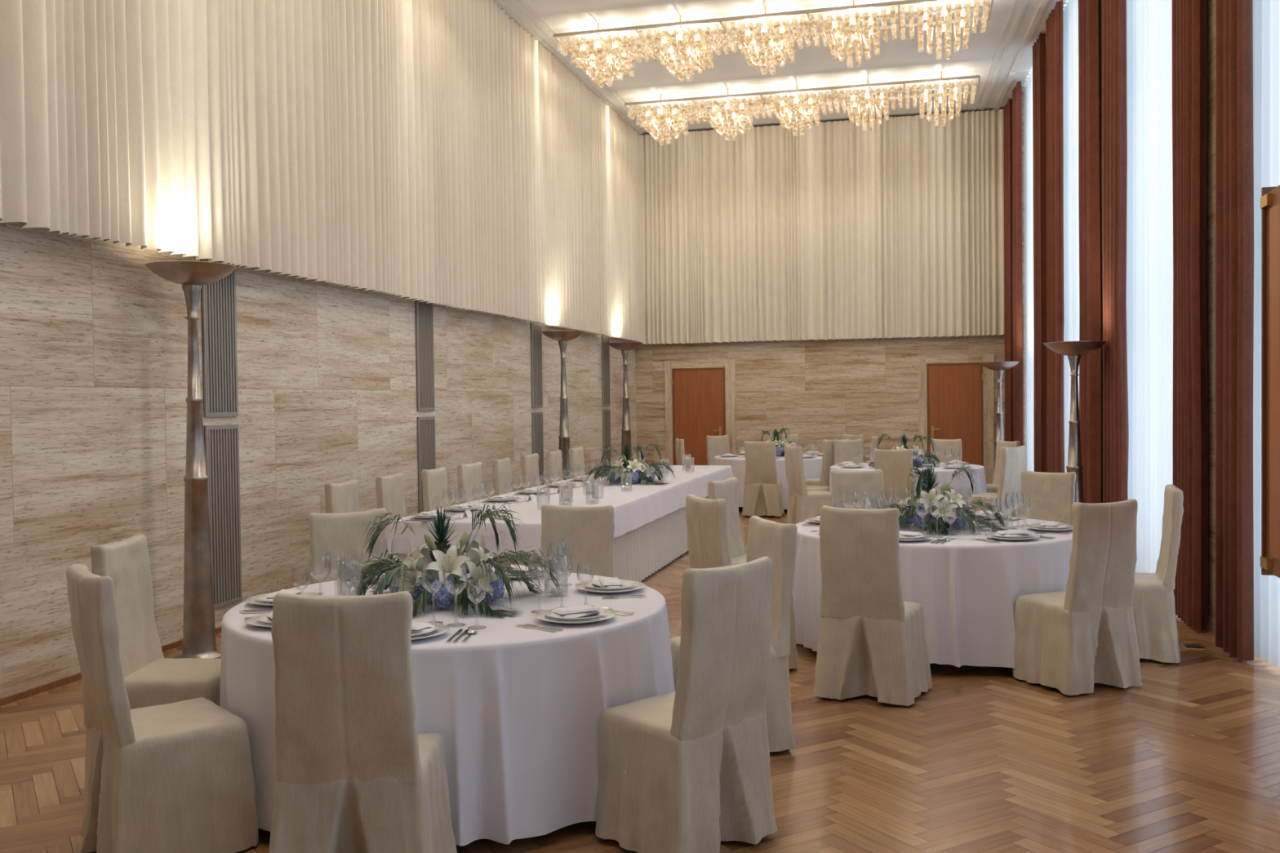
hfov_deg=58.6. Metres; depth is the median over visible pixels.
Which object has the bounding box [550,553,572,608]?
wine glass
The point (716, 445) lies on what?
dining chair
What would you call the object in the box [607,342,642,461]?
floor lamp
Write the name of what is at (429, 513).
napkin
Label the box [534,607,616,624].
dinner plate
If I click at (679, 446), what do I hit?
dining chair
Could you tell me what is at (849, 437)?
dining chair
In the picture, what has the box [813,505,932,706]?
dining chair
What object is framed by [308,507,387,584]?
dining chair
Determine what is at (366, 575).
dinner plate
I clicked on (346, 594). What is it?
glass candle holder
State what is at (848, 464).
napkin
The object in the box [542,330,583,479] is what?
floor lamp
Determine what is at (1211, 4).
wall
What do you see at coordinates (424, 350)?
air vent grille
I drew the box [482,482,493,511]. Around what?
wine glass
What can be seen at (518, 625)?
fork
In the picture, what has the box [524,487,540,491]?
napkin
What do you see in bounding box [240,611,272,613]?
spoon
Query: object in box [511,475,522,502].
wine glass
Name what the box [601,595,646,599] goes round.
fork
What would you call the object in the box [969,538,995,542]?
fork
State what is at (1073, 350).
floor lamp
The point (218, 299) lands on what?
air vent grille
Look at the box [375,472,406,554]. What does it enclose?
dining chair
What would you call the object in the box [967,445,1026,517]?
dining chair
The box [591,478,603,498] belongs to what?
glass candle holder
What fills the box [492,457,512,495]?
dining chair
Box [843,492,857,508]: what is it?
wine glass
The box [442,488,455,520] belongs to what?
wine glass
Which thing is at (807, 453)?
dinner plate
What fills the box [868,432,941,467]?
flower centerpiece
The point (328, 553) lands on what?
wine glass
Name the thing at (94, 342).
wall
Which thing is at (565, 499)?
glass candle holder
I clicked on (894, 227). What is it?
wall panel
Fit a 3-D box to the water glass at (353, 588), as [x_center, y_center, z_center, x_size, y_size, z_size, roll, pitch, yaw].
[-1.301,0.654,5.222,0.072,0.180,0.072,-2,2,-32]
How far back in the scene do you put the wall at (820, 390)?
18.84 m
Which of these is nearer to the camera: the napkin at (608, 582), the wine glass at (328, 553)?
the wine glass at (328, 553)
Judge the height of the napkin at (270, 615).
0.032 m
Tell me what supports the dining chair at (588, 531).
on the floor
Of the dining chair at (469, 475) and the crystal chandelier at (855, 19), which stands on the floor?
the dining chair at (469, 475)
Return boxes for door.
[664,359,736,465]
[918,354,994,484]
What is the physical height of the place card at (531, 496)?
0.050 m
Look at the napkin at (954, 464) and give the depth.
13.36 m
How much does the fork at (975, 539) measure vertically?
0.002 m
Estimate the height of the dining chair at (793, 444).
1.033 m
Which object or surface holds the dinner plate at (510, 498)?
on the banquet table at (651, 531)
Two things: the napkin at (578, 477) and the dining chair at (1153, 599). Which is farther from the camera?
the napkin at (578, 477)
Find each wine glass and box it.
[308,553,331,594]
[324,550,346,582]
[337,560,360,591]
[339,563,363,592]
[368,538,388,589]
[391,537,410,562]
[421,564,444,623]
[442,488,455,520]
[443,565,467,626]
[452,488,465,519]
[473,483,484,512]
[480,535,499,557]
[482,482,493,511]
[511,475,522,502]
[520,475,530,502]
[528,555,550,613]
[546,541,566,592]
[548,538,568,589]
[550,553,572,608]
[577,563,594,607]
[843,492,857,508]
[915,498,929,533]
[928,499,944,537]
[982,497,998,534]
[999,497,1014,521]
[1004,493,1019,528]
[1010,492,1025,527]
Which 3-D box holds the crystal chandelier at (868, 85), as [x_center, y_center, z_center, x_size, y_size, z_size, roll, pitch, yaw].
[2.318,-4.590,16.625,5.040,0.693,0.868,0,1,14]
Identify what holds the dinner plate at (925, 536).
on the round table at (967, 590)
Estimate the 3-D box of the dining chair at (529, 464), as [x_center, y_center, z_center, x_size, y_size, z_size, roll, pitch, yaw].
[-0.960,0.812,12.245,0.551,1.033,0.533,0,1,15]
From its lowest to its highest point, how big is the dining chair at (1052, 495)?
1.033 m
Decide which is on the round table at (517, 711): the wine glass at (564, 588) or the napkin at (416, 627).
the wine glass at (564, 588)
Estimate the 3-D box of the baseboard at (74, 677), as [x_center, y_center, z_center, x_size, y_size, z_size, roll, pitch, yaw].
[-2.784,1.415,8.732,0.020,0.035,22.500,0,1,14]
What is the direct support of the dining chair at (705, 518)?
on the floor
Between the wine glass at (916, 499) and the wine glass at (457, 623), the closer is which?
the wine glass at (457, 623)
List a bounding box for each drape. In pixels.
[1004,97,1013,441]
[1012,80,1023,446]
[1032,33,1046,472]
[1045,0,1064,472]
[1078,0,1101,503]
[1102,0,1128,502]
[1172,0,1208,631]
[1214,0,1253,662]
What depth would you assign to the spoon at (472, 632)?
4.16 m
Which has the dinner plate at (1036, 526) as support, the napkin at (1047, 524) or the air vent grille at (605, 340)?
the napkin at (1047, 524)
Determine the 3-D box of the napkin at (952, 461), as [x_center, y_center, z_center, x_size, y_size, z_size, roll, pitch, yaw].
[3.932,0.436,14.170,0.129,0.032,0.210,-1,1,-9]
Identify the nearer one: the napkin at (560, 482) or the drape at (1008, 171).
the napkin at (560, 482)
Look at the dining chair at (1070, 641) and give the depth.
6.12 m
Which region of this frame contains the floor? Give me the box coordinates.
[0,506,1279,852]
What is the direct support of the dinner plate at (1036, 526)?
on the round table at (967, 590)
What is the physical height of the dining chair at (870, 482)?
1.033 m
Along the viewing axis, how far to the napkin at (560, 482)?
11.29 m
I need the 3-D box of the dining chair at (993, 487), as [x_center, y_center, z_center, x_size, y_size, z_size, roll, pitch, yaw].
[4.432,0.696,14.345,0.556,1.033,0.539,-1,1,-18]
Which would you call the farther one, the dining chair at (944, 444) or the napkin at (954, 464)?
the dining chair at (944, 444)
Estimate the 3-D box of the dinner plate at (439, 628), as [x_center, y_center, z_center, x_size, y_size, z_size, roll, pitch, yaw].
[-0.852,0.748,4.151,0.314,0.030,0.314,-1,1,4]
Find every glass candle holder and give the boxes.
[336,561,362,595]
[543,555,568,596]
[559,494,572,505]
[560,488,573,502]
[582,476,594,494]
[585,482,598,502]
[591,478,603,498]
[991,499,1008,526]
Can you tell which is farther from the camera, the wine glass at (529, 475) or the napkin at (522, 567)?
the wine glass at (529, 475)
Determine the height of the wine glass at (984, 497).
0.225 m
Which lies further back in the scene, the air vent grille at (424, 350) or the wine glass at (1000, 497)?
the air vent grille at (424, 350)
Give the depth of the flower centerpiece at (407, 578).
4.74 m
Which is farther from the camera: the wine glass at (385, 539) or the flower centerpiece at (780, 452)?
the flower centerpiece at (780, 452)
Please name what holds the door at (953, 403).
in the wall at (820, 390)
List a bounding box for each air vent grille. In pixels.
[200,258,242,608]
[414,300,435,513]
[530,322,543,485]
[601,335,611,470]
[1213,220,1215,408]
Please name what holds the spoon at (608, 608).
on the round table at (517, 711)
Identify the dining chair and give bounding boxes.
[65,564,258,852]
[90,533,221,709]
[269,591,457,852]
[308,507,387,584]
[324,479,401,568]
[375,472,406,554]
[421,466,448,511]
[457,461,483,504]
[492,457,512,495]
[520,453,540,489]
[540,503,614,577]
[546,449,563,483]
[568,446,585,478]
[595,556,777,852]
[670,515,797,752]
[675,438,685,465]
[684,493,798,671]
[706,435,729,465]
[707,477,746,564]
[742,440,784,517]
[772,433,799,446]
[783,442,829,524]
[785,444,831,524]
[804,439,848,487]
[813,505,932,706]
[831,469,884,509]
[833,439,862,465]
[842,433,863,457]
[870,435,877,460]
[873,448,918,512]
[930,438,961,462]
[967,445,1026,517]
[986,440,1020,493]
[1012,498,1142,695]
[1018,470,1075,525]
[1132,484,1183,662]
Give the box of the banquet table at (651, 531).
[386,465,733,582]
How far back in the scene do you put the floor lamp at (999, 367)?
16.10 m
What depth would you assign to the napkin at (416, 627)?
4.11 m
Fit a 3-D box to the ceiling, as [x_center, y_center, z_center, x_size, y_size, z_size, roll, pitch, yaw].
[0.790,-4.785,7.669,7.950,0.150,22.900,0,1,14]
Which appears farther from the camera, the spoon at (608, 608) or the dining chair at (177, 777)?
the spoon at (608, 608)
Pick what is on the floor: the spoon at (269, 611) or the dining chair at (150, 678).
the dining chair at (150, 678)
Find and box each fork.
[515,624,556,631]
[522,623,564,631]
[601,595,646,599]
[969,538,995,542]
[975,538,1000,542]
[1033,533,1067,534]
[1035,532,1069,533]
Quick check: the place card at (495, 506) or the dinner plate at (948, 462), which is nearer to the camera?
the place card at (495, 506)
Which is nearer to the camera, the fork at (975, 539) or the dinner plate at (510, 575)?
the dinner plate at (510, 575)
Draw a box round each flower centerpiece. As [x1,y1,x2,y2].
[343,501,560,617]
[583,441,675,485]
[759,427,805,456]
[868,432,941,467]
[876,463,1008,534]
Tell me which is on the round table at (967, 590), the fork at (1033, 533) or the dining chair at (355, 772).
the fork at (1033, 533)
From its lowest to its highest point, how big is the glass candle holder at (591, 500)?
0.170 m
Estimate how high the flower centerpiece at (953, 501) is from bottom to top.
0.419 m
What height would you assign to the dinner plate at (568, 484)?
0.030 m
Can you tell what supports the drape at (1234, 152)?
hanging from the ceiling
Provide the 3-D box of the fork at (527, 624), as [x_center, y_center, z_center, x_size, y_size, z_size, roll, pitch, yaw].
[-0.363,0.752,4.272,0.195,0.002,0.024,0,2,39]
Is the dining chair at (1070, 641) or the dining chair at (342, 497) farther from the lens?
the dining chair at (342, 497)
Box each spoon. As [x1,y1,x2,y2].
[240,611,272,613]
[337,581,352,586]
[461,630,477,641]
[600,607,635,613]
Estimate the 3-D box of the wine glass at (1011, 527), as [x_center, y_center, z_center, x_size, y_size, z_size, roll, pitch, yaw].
[2.373,0.538,7.274,0.090,0.225,0.090,0,1,19]
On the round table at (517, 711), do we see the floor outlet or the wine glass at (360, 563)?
the wine glass at (360, 563)
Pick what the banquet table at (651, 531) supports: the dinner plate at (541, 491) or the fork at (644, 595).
the dinner plate at (541, 491)
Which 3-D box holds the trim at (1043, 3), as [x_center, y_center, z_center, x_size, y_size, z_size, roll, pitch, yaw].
[3.280,-4.711,7.040,0.370,0.030,22.516,0,1,11]
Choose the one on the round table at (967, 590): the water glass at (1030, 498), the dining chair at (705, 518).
the water glass at (1030, 498)
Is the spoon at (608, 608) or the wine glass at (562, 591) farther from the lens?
the wine glass at (562, 591)
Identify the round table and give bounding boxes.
[219,571,675,846]
[713,453,822,510]
[791,513,1072,668]
[829,462,986,509]
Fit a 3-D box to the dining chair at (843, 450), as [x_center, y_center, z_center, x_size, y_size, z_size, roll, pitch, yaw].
[2.891,0.693,15.267,0.533,1.033,0.551,-1,1,-16]
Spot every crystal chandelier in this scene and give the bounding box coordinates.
[553,0,993,85]
[624,71,980,140]
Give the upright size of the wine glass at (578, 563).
0.180 m
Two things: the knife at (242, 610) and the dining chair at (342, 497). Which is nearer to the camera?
the knife at (242, 610)
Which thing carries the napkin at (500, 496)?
on the dinner plate at (510, 498)
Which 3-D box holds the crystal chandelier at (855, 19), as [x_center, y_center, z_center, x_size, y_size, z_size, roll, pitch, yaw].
[1.513,-4.506,13.426,5.040,0.693,0.868,0,1,14]
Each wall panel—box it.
[0,0,643,342]
[640,109,1004,344]
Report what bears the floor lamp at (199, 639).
on the floor
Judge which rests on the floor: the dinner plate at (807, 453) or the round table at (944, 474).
the round table at (944, 474)
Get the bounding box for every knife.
[239,610,272,612]
[242,609,272,610]
[445,628,462,642]
[452,629,469,642]
[613,610,633,614]
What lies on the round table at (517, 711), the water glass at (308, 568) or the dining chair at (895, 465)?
the water glass at (308, 568)
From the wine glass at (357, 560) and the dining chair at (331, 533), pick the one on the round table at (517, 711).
the wine glass at (357, 560)
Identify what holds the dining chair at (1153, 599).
on the floor
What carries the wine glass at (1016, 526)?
on the round table at (967, 590)
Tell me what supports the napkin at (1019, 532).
on the dinner plate at (1030, 536)
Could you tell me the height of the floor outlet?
0.012 m
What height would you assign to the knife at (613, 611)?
0.003 m
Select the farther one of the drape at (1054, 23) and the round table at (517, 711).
the drape at (1054, 23)
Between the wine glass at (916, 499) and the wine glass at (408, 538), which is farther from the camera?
the wine glass at (916, 499)
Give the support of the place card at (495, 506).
on the banquet table at (651, 531)
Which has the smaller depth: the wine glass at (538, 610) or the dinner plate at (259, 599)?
the wine glass at (538, 610)
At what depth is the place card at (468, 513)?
8.43 m
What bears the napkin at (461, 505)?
on the dinner plate at (473, 507)
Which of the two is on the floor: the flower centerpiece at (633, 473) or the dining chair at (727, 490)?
the dining chair at (727, 490)
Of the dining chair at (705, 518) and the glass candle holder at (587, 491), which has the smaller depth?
the dining chair at (705, 518)
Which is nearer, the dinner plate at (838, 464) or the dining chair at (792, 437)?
the dinner plate at (838, 464)
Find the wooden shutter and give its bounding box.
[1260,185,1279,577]
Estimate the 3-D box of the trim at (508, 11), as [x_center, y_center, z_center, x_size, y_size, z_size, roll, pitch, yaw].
[-2.588,-4.670,8.424,0.330,0.030,22.290,0,1,14]
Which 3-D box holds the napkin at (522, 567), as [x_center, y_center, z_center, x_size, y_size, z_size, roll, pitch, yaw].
[-0.580,0.692,5.541,0.210,0.032,0.130,0,1,22]
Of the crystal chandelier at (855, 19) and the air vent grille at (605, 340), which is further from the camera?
the air vent grille at (605, 340)
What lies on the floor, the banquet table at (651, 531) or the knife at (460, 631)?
the banquet table at (651, 531)
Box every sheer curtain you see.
[1024,69,1034,471]
[1062,0,1079,472]
[1125,0,1173,573]
[1253,0,1279,669]
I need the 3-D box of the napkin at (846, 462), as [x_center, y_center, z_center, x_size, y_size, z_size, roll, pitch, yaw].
[2.591,0.451,14.211,0.129,0.032,0.210,0,1,18]
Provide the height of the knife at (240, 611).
0.003 m
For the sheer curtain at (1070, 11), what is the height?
6.088 m
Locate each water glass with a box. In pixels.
[292,568,311,590]
[339,578,359,595]
[347,549,364,590]
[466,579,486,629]
[556,545,572,586]
[943,509,956,539]
[1017,504,1030,531]
[1020,497,1031,525]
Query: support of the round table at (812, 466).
on the floor
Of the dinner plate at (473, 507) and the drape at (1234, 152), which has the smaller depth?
the drape at (1234, 152)
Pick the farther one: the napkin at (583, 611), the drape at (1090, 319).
the drape at (1090, 319)
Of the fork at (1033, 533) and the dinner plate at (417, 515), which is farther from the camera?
the dinner plate at (417, 515)
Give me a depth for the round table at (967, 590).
6.50 m
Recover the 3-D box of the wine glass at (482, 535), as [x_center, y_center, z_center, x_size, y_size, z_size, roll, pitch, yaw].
[-0.699,0.621,5.331,0.090,0.225,0.090,0,1,19]
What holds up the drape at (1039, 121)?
hanging from the ceiling
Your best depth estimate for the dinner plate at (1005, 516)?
7.80 m
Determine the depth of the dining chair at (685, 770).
3.97 m
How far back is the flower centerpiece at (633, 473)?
11.58 m
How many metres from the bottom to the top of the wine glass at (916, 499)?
0.225 m
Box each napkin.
[264,589,302,603]
[266,613,272,619]
[411,621,435,634]
[420,510,444,515]
[452,503,472,507]
[493,494,510,498]
[506,564,542,573]
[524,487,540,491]
[547,604,600,620]
[551,480,568,485]
[577,475,592,478]
[591,577,631,590]
[842,461,853,463]
[845,463,857,466]
[898,530,923,538]
[948,463,962,466]
[949,460,961,462]
[974,510,1004,516]
[994,529,1030,537]
[1039,520,1062,527]
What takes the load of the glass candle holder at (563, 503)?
on the banquet table at (651, 531)
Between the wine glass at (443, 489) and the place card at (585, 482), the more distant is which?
the place card at (585, 482)
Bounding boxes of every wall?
[0,222,636,698]
[635,109,1004,465]
[1021,0,1215,633]
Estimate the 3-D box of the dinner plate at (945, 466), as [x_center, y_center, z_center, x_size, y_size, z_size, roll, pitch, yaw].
[3.705,0.477,13.389,0.314,0.030,0.314,-2,2,-39]
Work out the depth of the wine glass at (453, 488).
8.29 m
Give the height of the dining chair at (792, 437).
1.033 m
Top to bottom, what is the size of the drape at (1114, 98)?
6.071 m
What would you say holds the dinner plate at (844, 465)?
on the round table at (944, 474)
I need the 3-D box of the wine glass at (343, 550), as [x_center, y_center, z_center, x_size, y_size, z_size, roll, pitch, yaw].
[-1.290,0.640,4.826,0.090,0.225,0.090,-1,1,1]
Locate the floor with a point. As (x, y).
(1186, 759)
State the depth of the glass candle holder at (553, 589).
4.97 m
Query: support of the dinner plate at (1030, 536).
on the round table at (967, 590)
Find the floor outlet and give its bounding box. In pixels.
[1181,643,1206,649]
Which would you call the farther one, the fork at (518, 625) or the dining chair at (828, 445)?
the dining chair at (828, 445)
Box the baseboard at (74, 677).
[0,626,221,706]
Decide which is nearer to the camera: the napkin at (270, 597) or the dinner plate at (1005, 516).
the napkin at (270, 597)
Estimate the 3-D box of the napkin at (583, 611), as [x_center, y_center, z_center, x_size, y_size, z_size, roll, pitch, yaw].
[-0.249,0.714,4.417,0.129,0.032,0.210,1,2,44]
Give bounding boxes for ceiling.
[501,0,1068,134]
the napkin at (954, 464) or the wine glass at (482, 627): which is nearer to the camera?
the wine glass at (482, 627)
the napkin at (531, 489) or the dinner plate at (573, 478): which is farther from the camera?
the dinner plate at (573, 478)
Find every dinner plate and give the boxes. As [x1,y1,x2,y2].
[244,612,272,627]
[245,591,321,606]
[360,574,395,582]
[410,512,453,519]
[411,621,449,640]
[442,505,482,511]
[482,496,519,502]
[507,567,547,578]
[515,488,548,493]
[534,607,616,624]
[544,482,575,487]
[569,476,599,480]
[575,579,645,593]
[719,454,738,457]
[803,452,822,454]
[804,517,820,524]
[835,462,860,465]
[839,464,865,467]
[898,533,932,542]
[942,465,968,468]
[943,461,968,464]
[973,512,1012,519]
[984,532,1039,541]
[1025,523,1072,531]
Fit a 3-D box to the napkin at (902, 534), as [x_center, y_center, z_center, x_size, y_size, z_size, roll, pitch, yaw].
[1.572,0.637,6.754,0.210,0.032,0.129,0,2,34]
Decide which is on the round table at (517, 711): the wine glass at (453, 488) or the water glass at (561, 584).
the water glass at (561, 584)
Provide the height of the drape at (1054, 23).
6.072 m
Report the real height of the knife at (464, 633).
0.003 m
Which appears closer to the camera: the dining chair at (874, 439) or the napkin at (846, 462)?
the napkin at (846, 462)
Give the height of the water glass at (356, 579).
0.180 m
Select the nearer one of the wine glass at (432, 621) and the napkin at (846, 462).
the wine glass at (432, 621)
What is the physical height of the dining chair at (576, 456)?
1.033 m
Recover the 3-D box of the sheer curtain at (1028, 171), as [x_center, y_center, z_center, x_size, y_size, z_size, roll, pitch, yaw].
[5.449,-1.887,15.625,0.096,6.088,2.233,0,1,12]
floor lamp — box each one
[144,260,236,658]
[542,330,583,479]
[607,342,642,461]
[979,361,1019,469]
[1043,341,1106,502]
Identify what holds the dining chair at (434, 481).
on the floor
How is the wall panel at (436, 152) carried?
hanging from the ceiling
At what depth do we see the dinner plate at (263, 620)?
4.38 m
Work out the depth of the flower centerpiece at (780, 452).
16.68 m
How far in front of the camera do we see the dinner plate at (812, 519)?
7.71 m
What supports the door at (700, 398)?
in the wall at (820, 390)
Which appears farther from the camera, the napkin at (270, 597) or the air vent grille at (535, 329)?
the air vent grille at (535, 329)
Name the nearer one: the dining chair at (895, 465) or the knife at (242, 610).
the knife at (242, 610)
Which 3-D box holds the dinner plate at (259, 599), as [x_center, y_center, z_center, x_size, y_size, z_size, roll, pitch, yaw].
[-1.522,0.740,4.878,0.314,0.030,0.314,-1,1,1]
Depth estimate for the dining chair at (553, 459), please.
13.01 m
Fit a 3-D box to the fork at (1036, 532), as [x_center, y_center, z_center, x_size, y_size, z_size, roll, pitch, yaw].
[2.526,0.653,6.983,0.195,0.002,0.024,0,1,19]
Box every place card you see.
[462,509,471,517]
[491,502,500,510]
[528,493,535,500]
[556,487,563,493]
[583,480,589,485]
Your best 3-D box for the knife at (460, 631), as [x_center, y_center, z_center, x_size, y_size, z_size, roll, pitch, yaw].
[-0.670,0.758,4.142,0.018,0.003,0.225,-1,1,4]
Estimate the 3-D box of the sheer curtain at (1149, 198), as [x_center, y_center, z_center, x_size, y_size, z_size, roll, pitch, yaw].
[4.170,-1.722,9.180,0.096,6.087,2.663,0,1,11]
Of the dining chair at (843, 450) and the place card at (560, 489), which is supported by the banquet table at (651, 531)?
the place card at (560, 489)
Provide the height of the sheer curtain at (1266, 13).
6.100 m
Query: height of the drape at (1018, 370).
6.071 m
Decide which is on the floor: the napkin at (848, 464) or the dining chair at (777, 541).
the dining chair at (777, 541)
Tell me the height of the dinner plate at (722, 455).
0.030 m
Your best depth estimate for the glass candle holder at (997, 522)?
7.41 m
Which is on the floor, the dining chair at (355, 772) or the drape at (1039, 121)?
the dining chair at (355, 772)
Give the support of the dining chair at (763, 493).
on the floor
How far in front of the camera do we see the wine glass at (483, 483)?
8.75 m
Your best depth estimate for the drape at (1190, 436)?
7.66 m
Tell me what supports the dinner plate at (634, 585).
on the round table at (517, 711)
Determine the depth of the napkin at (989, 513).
7.87 m
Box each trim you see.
[493,0,657,133]
[973,0,1048,111]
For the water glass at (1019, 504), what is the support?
on the round table at (967, 590)
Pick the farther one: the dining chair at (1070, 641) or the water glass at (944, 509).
the water glass at (944, 509)

